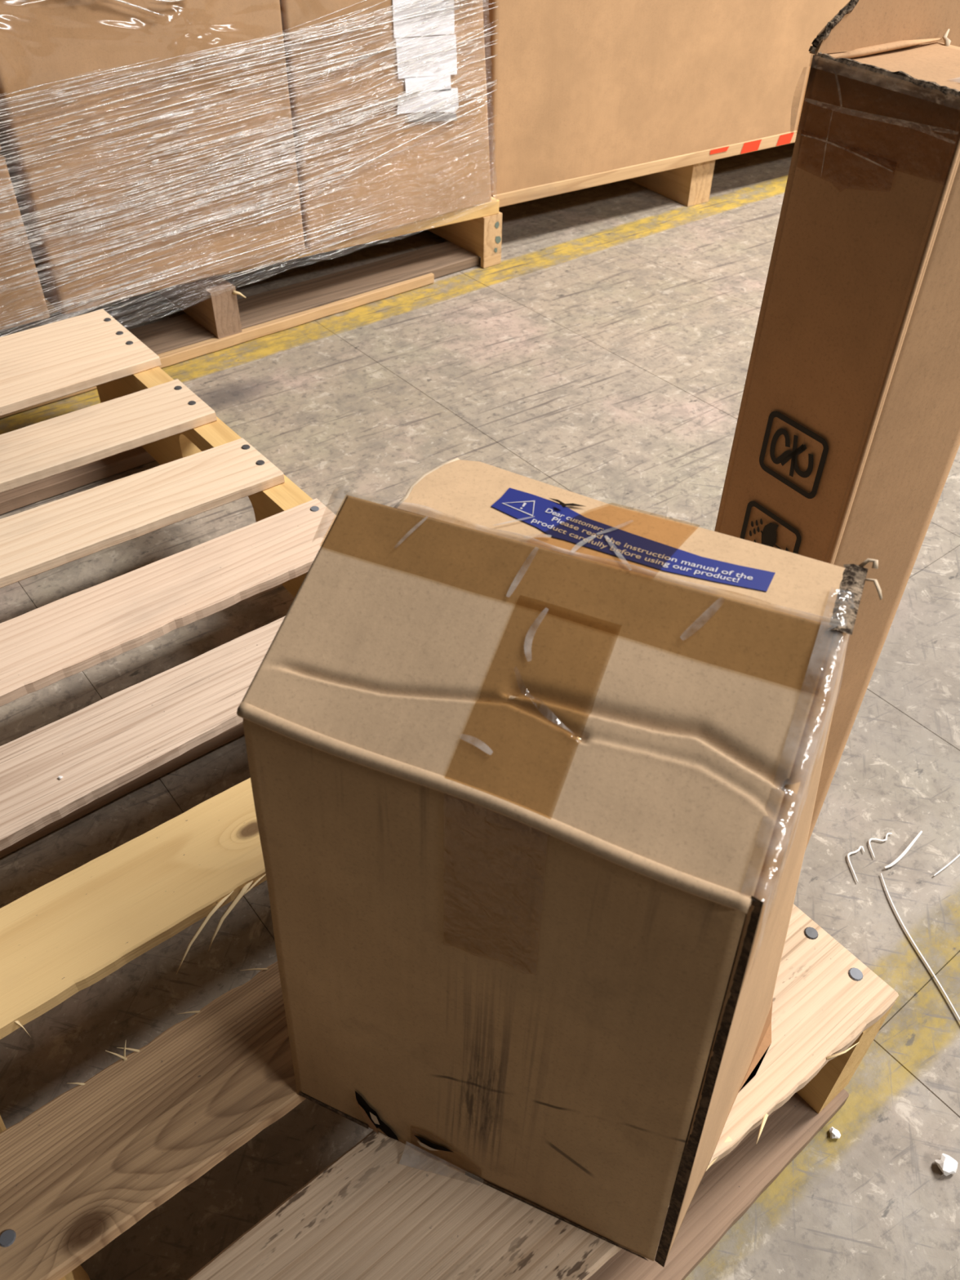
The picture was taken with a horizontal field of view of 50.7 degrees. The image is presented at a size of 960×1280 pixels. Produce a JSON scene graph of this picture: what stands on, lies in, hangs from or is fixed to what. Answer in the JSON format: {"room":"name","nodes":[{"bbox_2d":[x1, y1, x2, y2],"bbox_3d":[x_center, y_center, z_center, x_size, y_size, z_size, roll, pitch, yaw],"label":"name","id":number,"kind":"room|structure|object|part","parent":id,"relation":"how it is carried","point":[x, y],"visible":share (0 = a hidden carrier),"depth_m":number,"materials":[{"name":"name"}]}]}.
{"room":"loading area","nodes":[
{"label":"loading area","id":0,"kind":"room"},
{"bbox_2d":[0,142,959,1279],"bbox_3d":[-0.002,-0.517,1.692,7.000,0.050,6.500,-28,49,-28],"label":"floor","id":1,"kind":"structure","parent":0,"point":[606,354],"depth_m":1.13,"materials":[{"name":"concrete"}]},
{"bbox_2d":[0,196,502,418],"bbox_3d":[-0.729,-0.780,1.846,1.120,0.113,1.088,-28,49,-28],"label":"wooden pallet","id":2,"kind":"object","parent":1,"relation":"on","point":[214,320],"visible":0.25,"depth_m":1.67,"materials":[{"name":"brown wood"}]},
{"bbox_2d":[0,154,50,330],"bbox_3d":[-1.014,-0.724,1.541,0.302,0.206,0.996,-28,49,-28],"label":"carton","id":3,"kind":"object","parent":2,"relation":"on","point":[15,299],"visible":0.98,"depth_m":1.34,"materials":[{"name":"brown cardboard"}]},
{"bbox_2d":[0,0,305,314],"bbox_3d":[-0.725,-1.130,1.473,0.392,0.906,1.001,-28,49,-28],"label":"carton","id":4,"kind":"object","parent":2,"relation":"on","point":[45,44],"visible":0.99,"depth_m":1.35,"materials":[{"name":"brown cardboard"}]},
{"bbox_2d":[0,0,497,337],"bbox_3d":[-0.411,-0.793,1.298,1.097,0.722,0.078,-28,49,-28],"label":"film","id":5,"kind":"object","parent":4,"relation":"attached to","point":[362,57],"visible":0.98,"depth_m":1.40,"materials":[{"name":"clear plastic"}]},
{"bbox_2d":[279,0,491,248],"bbox_3d":[-0.424,-1.287,1.652,0.370,0.906,1.002,-28,49,-28],"label":"carton","id":6,"kind":"object","parent":2,"relation":"on","point":[440,175],"visible":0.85,"depth_m":1.54,"materials":[{"name":"brown cardboard"}]},
{"bbox_2d":[0,308,898,1279],"bbox_3d":[-0.504,0.157,0.784,1.014,0.156,1.269,-28,49,-28],"label":"wooden pallet","id":7,"kind":"object","parent":1,"relation":"on","point":[84,1167],"visible":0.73,"depth_m":0.67,"materials":[{"name":"brown wood"}]},
{"bbox_2d":[236,457,882,1266],"bbox_3d":[0.032,0.119,0.478,0.255,0.345,0.176,17,45,17],"label":"carton","id":8,"kind":"object","parent":7,"relation":"on","point":[535,766],"visible":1,"depth_m":0.40,"materials":[{"name":"cardboard"}]},
{"bbox_3d":[-0.001,0.170,0.456,0.211,0.299,0.027,17,45,17],"label":"panel","id":9,"kind":"part","parent":8,"relation":"part of","materials":[{"name":"cardboard"}]},
{"bbox_3d":[0.018,0.015,0.383,0.202,0.053,0.093,17,45,17],"label":"sloped panel","id":10,"kind":"part","parent":8,"relation":"part of","materials":[{"name":"cardboard"}]},
{"bbox_3d":[0.056,-0.042,0.410,0.179,0.004,0.049,17,45,17],"label":"label panel","id":11,"kind":"part","parent":8,"relation":"part of","materials":[{"name":"cardboard"}]},
{"bbox_3d":[0.063,0.075,0.532,0.227,0.336,0.004,17,45,17],"label":"panel","id":12,"kind":"part","parent":8,"relation":"part of","materials":[{"name":"brown cardboard"}]},
{"bbox_3d":[0.128,0.148,0.451,0.038,0.339,0.150,17,45,17],"label":"panel","id":13,"kind":"part","parent":8,"relation":"part of","materials":[{"name":"cardboard"}]},
{"bbox_2d":[491,130,797,207],"bbox_3d":[0.182,-1.247,2.379,1.098,0.113,1.103,-23,47,-24],"label":"wooden pallet","id":14,"kind":"object","parent":1,"relation":"on","point":[686,180],"visible":0.06,"depth_m":2.02,"materials":[{"name":"brown wood"}]},
{"bbox_2d":[482,0,850,195],"bbox_3d":[0.235,-1.575,1.959,1.083,0.936,0.906,-23,47,-24],"label":"carton","id":15,"kind":"object","parent":14,"relation":"on","point":[583,87],"visible":0.53,"depth_m":1.81,"materials":[{"name":"brown cardboard"}]},
{"bbox_2d":[829,1126,840,1138],"bbox_3d":[0.247,0.344,0.706,0.008,0.006,0.008,-28,49,-28],"label":"scrap","id":16,"kind":"object","parent":1,"relation":"on","point":[834,1133],"visible":1,"depth_m":0.70,"materials":[{"name":"white paper"}]},
{"bbox_2d":[714,0,959,850],"bbox_3d":[0.276,-0.107,0.685,0.243,0.703,0.106,-23,48,-25],"label":"carton","id":17,"kind":"object","parent":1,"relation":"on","point":[846,444],"visible":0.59,"depth_m":0.53,"materials":[{"name":"cardboard"}]},
{"bbox_2d":[846,845,864,882],"bbox_3d":[0.324,0.192,0.876,0.014,0.002,0.040,18,45,17],"label":"strand","id":18,"kind":"object","parent":1,"relation":"on","point":[860,846],"visible":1,"depth_m":0.88,"materials":[{"name":"white plastic"}]},
{"bbox_2d":[868,832,892,857],"bbox_3d":[0.350,0.178,0.892,0.013,0.002,0.036,31,50,29],"label":"strand","id":19,"kind":"object","parent":1,"relation":"on","point":[887,833],"visible":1,"depth_m":0.89,"materials":[{"name":"white plastic"}]},
{"bbox_2d":[884,831,922,868],"bbox_3d":[0.372,0.184,0.885,0.060,0.003,0.005,-30,51,-30],"label":"strand","id":20,"kind":"object","parent":1,"relation":"on","point":[906,850],"visible":1,"depth_m":0.88,"materials":[{"name":"white plastic"}]},
{"bbox_2d":[880,873,959,1021],"bbox_3d":[0.354,0.253,0.809,0.006,0.002,0.159,-6,43,-7],"label":"strand","id":21,"kind":"object","parent":1,"relation":"on","point":[884,884],"visible":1,"depth_m":0.81,"materials":[{"name":"white plastic"}]},
{"bbox_2d":[934,1153,957,1176],"bbox_3d":[0.318,0.358,0.690,0.014,0.010,0.014,-28,49,-28],"label":"scrap","id":22,"kind":"object","parent":1,"relation":"on","point":[947,1164],"visible":1,"depth_m":0.69,"materials":[{"name":"white paper"}]},
{"bbox_2d":[933,853,959,875],"bbox_3d":[0.408,0.193,0.878,0.049,0.001,0.002,-26,49,-27],"label":"strand","id":23,"kind":"object","parent":1,"relation":"on","point":[957,855],"visible":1,"depth_m":0.88,"materials":[{"name":"white plastic"}]}
]}

